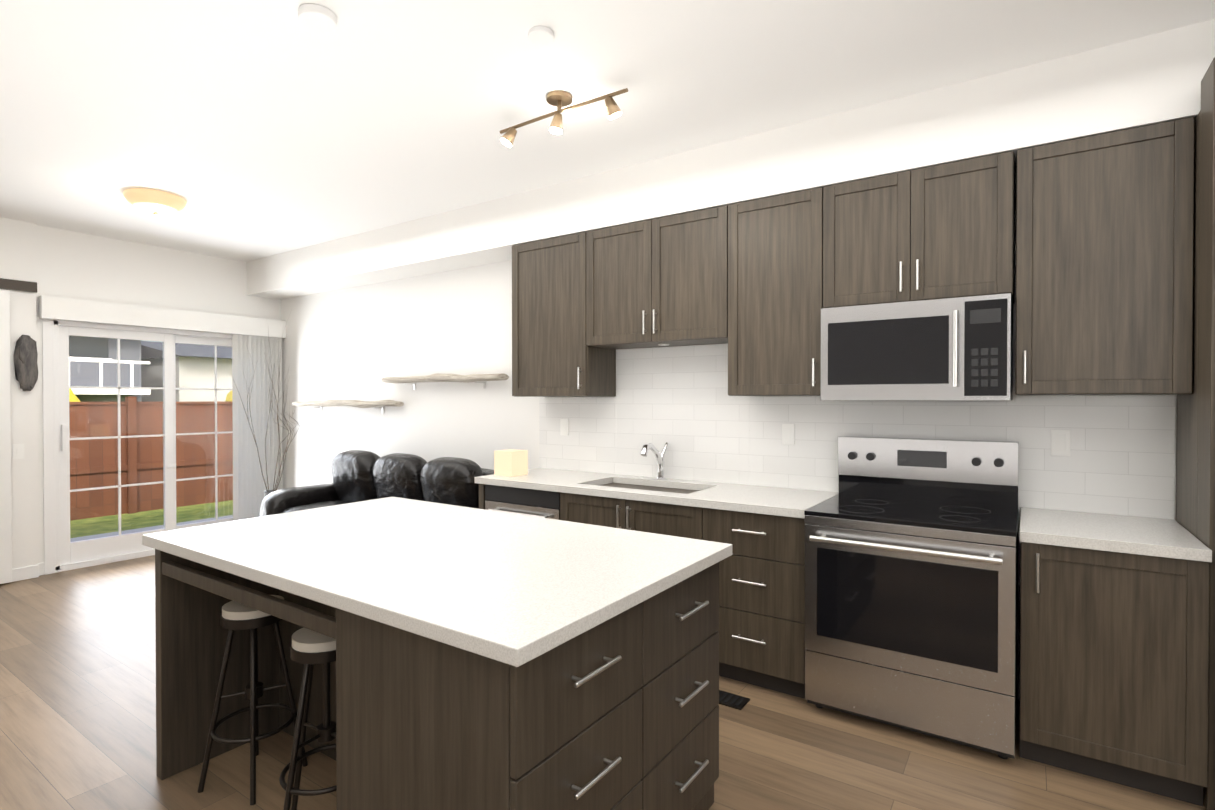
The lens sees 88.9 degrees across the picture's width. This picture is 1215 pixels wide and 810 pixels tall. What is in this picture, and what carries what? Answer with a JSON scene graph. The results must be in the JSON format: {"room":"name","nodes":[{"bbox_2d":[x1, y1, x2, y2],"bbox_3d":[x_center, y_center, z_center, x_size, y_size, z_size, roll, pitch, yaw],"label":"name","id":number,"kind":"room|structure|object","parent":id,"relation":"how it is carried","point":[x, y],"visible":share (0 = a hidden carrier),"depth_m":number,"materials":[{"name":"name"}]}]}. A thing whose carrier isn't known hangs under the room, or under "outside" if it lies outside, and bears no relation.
{"room":"kitchen","nodes":[
{"label":"kitchen","id":0,"kind":"room"},
{"bbox_2d":[0,217,280,571],"bbox_3d":[-5.272,0.033,4.145,0.200,2.960,6.140,0,1,34],"label":"wall","id":1,"kind":"structure","parent":0,"point":[50,261],"depth_m":5.17,"materials":[{"name":"white paint"}]},
{"bbox_2d":[12,444,23,458],"bbox_3d":[-4.644,0.366,4.882,0.010,0.120,0.070,0,1,34],"label":"light switch","id":2,"kind":"object","parent":1,"relation":"attached to","point":[17,451],"visible":1,"depth_m":4.88,"materials":[{"name":"white plastic"}]},
{"bbox_2d":[0,278,36,292],"bbox_3d":[-4.895,-0.920,4.458,0.058,0.220,1.195,0,1,34],"label":"hanger","id":3,"kind":"object","parent":1,"relation":"attached to","point":[17,285],"visible":1,"depth_m":4.86,"materials":[{"name":"black"}]},
{"bbox_2d":[0,290,11,583],"bbox_3d":[-4.864,0.247,4.462,0.050,2.255,0.820,0,1,34],"label":"barn door","id":4,"kind":"structure","parent":3,"relation":"hanging from","point":[5,508],"depth_m":4.76,"materials":[{"name":"white wood"}]},
{"bbox_2d":[14,335,37,390],"bbox_3d":[-4.599,-0.332,4.899,0.066,0.445,0.142,0,1,34],"label":"art","id":5,"kind":"object","parent":1,"relation":"attached to","point":[25,362],"visible":0.98,"depth_m":4.88,"materials":[{"name":"grey stone"}]},
{"bbox_2d":[12,563,43,581],"bbox_3d":[-3.735,1.352,3.110,3.620,0.100,6.140,0,1,34],"label":"baseboard","id":6,"kind":"structure","parent":1,"relation":"attached to","point":[27,572],"depth_m":4.92,"materials":[{"name":"white wood"}]},
{"bbox_2d":[42,319,232,574],"bbox_3d":[-4.124,0.303,5.852,0.158,2.150,1.870,0,1,34],"label":"sliding glass door","id":7,"kind":"structure","parent":1,"relation":"in","point":[61,551],"depth_m":5.41,"materials":[{"name":"white plastic"}]},
{"bbox_2d":[38,295,285,520],"bbox_3d":[-4.008,0.228,5.803,0.085,2.230,1.971,0,1,34],"label":"vertical blinds","id":8,"kind":"object","parent":1,"relation":"attached to","point":[250,335],"visible":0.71,"depth_m":6.27,"materials":[{"name":"white fabric"}]},
{"bbox_2d":[0,555,1205,809],"bbox_3d":[-1.222,1.476,1.399,10.000,0.120,6.440,0,1,34],"label":"floor","id":9,"kind":"structure","parent":0,"point":[76,689],"depth_m":2.51,"materials":[{"name":"brown wood"}]},
{"bbox_2d":[197,595,307,804],"bbox_3d":[-1.332,1.078,2.336,0.322,0.664,0.322,0,1,34],"label":"stool","id":10,"kind":"object","parent":9,"relation":"on","point":[234,615],"visible":0.9,"depth_m":2.27,"materials":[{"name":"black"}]},
{"bbox_2d":[229,324,299,516],"bbox_3d":[-3.318,0.210,6.102,0.609,2.331,0.598,0,1,34],"label":"decorative branches","id":11,"kind":"object","parent":9,"relation":"on","point":[267,492],"visible":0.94,"depth_m":6.22,"materials":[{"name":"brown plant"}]},
{"bbox_2d":[279,627,336,809],"bbox_3d":[-0.929,1.081,2.049,0.360,0.664,0.360,0,1,34],"label":"stool","id":12,"kind":"object","parent":9,"relation":"on","point":[309,649],"visible":0.58,"depth_m":1.97,"materials":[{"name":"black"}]},
{"bbox_2d":[260,450,493,516],"bbox_3d":[-1.748,0.890,4.886,2.290,0.992,0.860,0,1,34],"label":"sofa","id":13,"kind":"object","parent":9,"relation":"on","point":[359,475],"visible":0.27,"depth_m":4.96,"materials":[{"name":"black leather"}]},
{"bbox_2d":[155,549,731,809],"bbox_3d":[-0.643,0.969,2.252,1.874,0.880,1.050,0,1,34],"label":"kitchen island","id":14,"kind":"object","parent":9,"relation":"on","point":[621,712],"depth_m":1.65,"materials":[{"name":"brown wood"}]},
{"bbox_2d":[142,497,731,668],"bbox_3d":[-0.657,0.509,2.257,1.900,0.039,1.110,0,1,34],"label":"island countertop","id":15,"kind":"structure","parent":14,"relation":"on","point":[498,587],"depth_m":1.92,"materials":[{"name":"white stone"}]},
{"bbox_2d":[479,484,566,520],"bbox_3d":[-0.362,0.953,4.133,0.738,0.880,0.639,0,1,34],"label":"dishwasher","id":16,"kind":"object","parent":9,"relation":"on","point":[522,501],"depth_m":3.85,"materials":[{"name":"silver metal"}]},
{"bbox_2d":[567,480,698,537],"bbox_3d":[0.278,0.957,3.698,0.933,0.880,0.637,0,1,34],"label":"base cabinet","id":17,"kind":"object","parent":9,"relation":"on","point":[665,519],"depth_m":3.44,"materials":[{"name":"brown wood"}]},
{"bbox_2d":[719,690,749,709],"bbox_3d":[0.530,1.399,2.976,0.280,0.008,0.120,0,1,34],"label":"floor vent","id":18,"kind":"object","parent":9,"relation":"in","point":[734,701],"visible":0.52,"depth_m":2.93,"materials":[{"name":"grey metal"}]},
{"bbox_2d":[687,508,805,698],"bbox_3d":[0.857,0.960,3.304,0.583,0.880,0.637,0,1,34],"label":"base cabinet","id":19,"kind":"object","parent":9,"relation":"on","point":[761,630],"depth_m":3.00,"materials":[{"name":"brown wood"}]},
{"bbox_2d":[475,468,838,519],"bbox_3d":[0.203,0.496,3.733,2.158,0.040,0.657,0,1,34],"label":"countertop","id":20,"kind":"structure","parent":19,"relation":"on","point":[761,499],"depth_m":3.49,"materials":[{"name":"white stone"}]},
{"bbox_2d":[804,436,1018,758],"bbox_3d":[1.400,0.789,2.845,0.806,1.230,0.747,0,1,34],"label":"range","id":21,"kind":"object","parent":9,"relation":"on","point":[911,584],"visible":1,"depth_m":2.63,"materials":[{"name":"silver metal"}]},
{"bbox_2d":[1019,544,1208,805],"bbox_3d":[2.006,0.967,2.521,0.537,0.880,0.637,0,1,34],"label":"base cabinet","id":22,"kind":"object","parent":9,"relation":"on","point":[1115,554],"depth_m":2.25,"materials":[{"name":"brown wood"}]},
{"bbox_2d":[1020,508,1211,563],"bbox_3d":[1.999,0.506,2.510,0.540,0.040,0.657,0,1,34],"label":"countertop","id":23,"kind":"structure","parent":22,"relation":"on","point":[1057,527],"depth_m":2.36,"materials":[{"name":"white stone"}]},
{"bbox_2d":[1176,57,1214,809],"bbox_3d":[2.589,0.111,2.012,0.984,2.600,0.809,0,1,34],"label":"tall cabinet","id":24,"kind":"object","parent":9,"relation":"on","point":[1195,477],"visible":0.5,"depth_m":2.22,"materials":[{"name":"brown wood"}]},
{"bbox_2d":[0,0,1214,261],"bbox_3d":[-1.222,-1.498,1.373,10.000,0.150,6.440,0,1,34],"label":"ceiling","id":25,"kind":"structure","parent":0,"point":[248,130],"depth_m":2.80,"materials":[{"name":"white paint"}]},
{"bbox_2d":[123,188,186,214],"bbox_3d":[-3.138,-1.384,4.300,0.360,0.127,0.360,0,1,34],"label":"flush-mount dome light","id":26,"kind":"object","parent":25,"relation":"attached to","point":[155,202],"visible":1,"depth_m":4.21,"materials":[{"name":"beige glass"}]},
{"bbox_2d":[298,4,336,32],"bbox_3d":[-1.061,-1.415,2.268,0.130,0.031,0.130,0,1,34],"label":"smoke detector","id":27,"kind":"object","parent":25,"relation":"attached to","point":[317,18],"visible":1,"depth_m":2.25,"materials":[{"name":"white plastic"}]},
{"bbox_2d":[528,26,553,44],"bbox_3d":[-0.256,-1.422,2.385,0.100,0.019,0.100,0,1,34],"label":"detector","id":28,"kind":"object","parent":25,"relation":"attached to","point":[540,35],"visible":1,"depth_m":2.37,"materials":[{"name":"white plastic"}]},
{"bbox_2d":[500,88,627,146],"bbox_3d":[-0.224,-1.351,2.884,0.750,0.168,0.120,0,1,34],"label":"track spotlight","id":29,"kind":"object","parent":25,"relation":"attached to","point":[559,99],"visible":1,"depth_m":2.86,"materials":[{"name":"brown metal"}]},
{"bbox_2d":[247,19,1214,299],"bbox_3d":[0.407,-1.274,3.767,9.700,0.340,0.353,0,1,34],"label":"soffit","id":30,"kind":"structure","parent":25,"relation":"attached to","point":[1145,81],"depth_m":3.12,"materials":[{"name":"white paint"}]},
{"bbox_2d":[281,174,1176,699],"bbox_3d":[0.548,-0.026,3.985,10.000,2.840,0.150,0,1,34],"label":"wall","id":31,"kind":"structure","parent":0,"point":[359,342],"depth_m":5.45,"materials":[{"name":"white paint"}]},
{"bbox_2d":[411,382,484,389],"bbox_3d":[-1.358,-0.159,5.130,0.868,0.055,0.097,0,1,34],"label":"bracket","id":32,"kind":"object","parent":31,"relation":"attached to","point":[475,382],"visible":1,"depth_m":4.92,"materials":[{"name":"silver metal"}]},
{"bbox_2d":[381,373,508,382],"bbox_3d":[-1.383,-0.220,5.093,1.422,0.077,0.178,0,1,34],"label":"shelf","id":33,"kind":"object","parent":32,"relation":"on","point":[457,378],"visible":1,"depth_m":4.95,"materials":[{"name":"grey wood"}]},
{"bbox_2d":[512,232,615,396],"bbox_3d":[-0.280,-0.581,4.240,0.697,1.047,0.347,0,1,34],"label":"upper cabinet","id":34,"kind":"object","parent":31,"relation":"attached to","point":[550,358],"depth_m":4.11,"materials":[{"name":"brown wood"}]},
{"bbox_2d":[584,208,711,348],"bbox_3d":[0.357,-0.738,3.804,0.959,0.727,0.347,0,1,34],"label":"upper cabinet","id":35,"kind":"object","parent":31,"relation":"attached to","point":[648,283],"depth_m":3.67,"materials":[{"name":"brown wood"}]},
{"bbox_2d":[712,188,820,395],"bbox_3d":[0.964,-0.574,3.392,0.626,1.047,0.347,0,1,34],"label":"upper cabinet","id":36,"kind":"object","parent":31,"relation":"attached to","point":[766,251],"depth_m":3.26,"materials":[{"name":"brown wood"}]},
{"bbox_2d":[820,155,991,312],"bbox_3d":[1.506,-0.788,3.022,0.798,0.612,0.347,0,1,34],"label":"upper cabinet","id":37,"kind":"object","parent":31,"relation":"attached to","point":[921,234],"depth_m":2.88,"materials":[{"name":"brown wood"}]},
{"bbox_2d":[821,293,1012,399],"bbox_3d":[1.477,-0.249,2.985,0.788,0.453,0.448,0,1,34],"label":"microwave","id":38,"kind":"object","parent":37,"relation":"attached to","point":[960,348],"visible":1,"depth_m":2.81,"materials":[{"name":"silver metal"}]},
{"bbox_2d":[992,117,1193,394],"bbox_3d":[2.049,-0.568,2.654,0.630,1.047,0.347,0,1,34],"label":"upper cabinet","id":39,"kind":"object","parent":31,"relation":"attached to","point":[1104,262],"depth_m":2.49,"materials":[{"name":"brown wood"}]},
{"label":"outside","id":40,"kind":"structure","parent":0,"visible":0},
{"bbox_2d":[70,500,232,541],"bbox_3d":[-19.980,1.469,16.635,38.140,0.130,55.000,0,1,34],"label":"ground","id":41,"kind":"structure","parent":40,"point":[135,518],"depth_m":8.09,"materials":[{"name":"green plant"}]},
{"bbox_2d":[69,388,231,401],"bbox_3d":[-7.470,0.402,10.446,1.842,2.171,6.024,0,1,23],"label":"bush","id":42,"kind":"object","parent":41,"relation":"on","point":[76,399],"depth_m":8.78,"materials":[{"name":"yellow plant"}]},
{"bbox_2d":[69,336,231,401],"bbox_3d":[-16.076,-0.950,17.584,10.500,4.750,23.300,0,1,34],"label":"house","id":43,"kind":"structure","parent":41,"relation":"on","point":[103,352],"depth_m":15.95,"materials":[{"name":"grey"}]},
{"bbox_2d":[69,397,232,520],"bbox_3d":[-7.423,0.704,7.468,0.110,1.620,28.000,0,1,34],"label":"fence","id":44,"kind":"object","parent":41,"relation":"on","point":[126,422],"depth_m":8.73,"materials":[{"name":"brown wood"}]},
{"bbox_3d":[-2.490,0.045,5.903,1.012,0.055,0.097,0,1,34],"label":"bracket","id":45,"kind":"object","parent":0,"visible":0},
{"bbox_2d":[292,400,403,407],"bbox_3d":[-2.509,-0.012,5.875,1.667,0.076,0.169,0,1,34],"label":"shelf","id":46,"kind":"object","parent":45,"relation":"on","point":[364,404],"visible":1,"depth_m":5.70,"materials":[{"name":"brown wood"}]}
]}

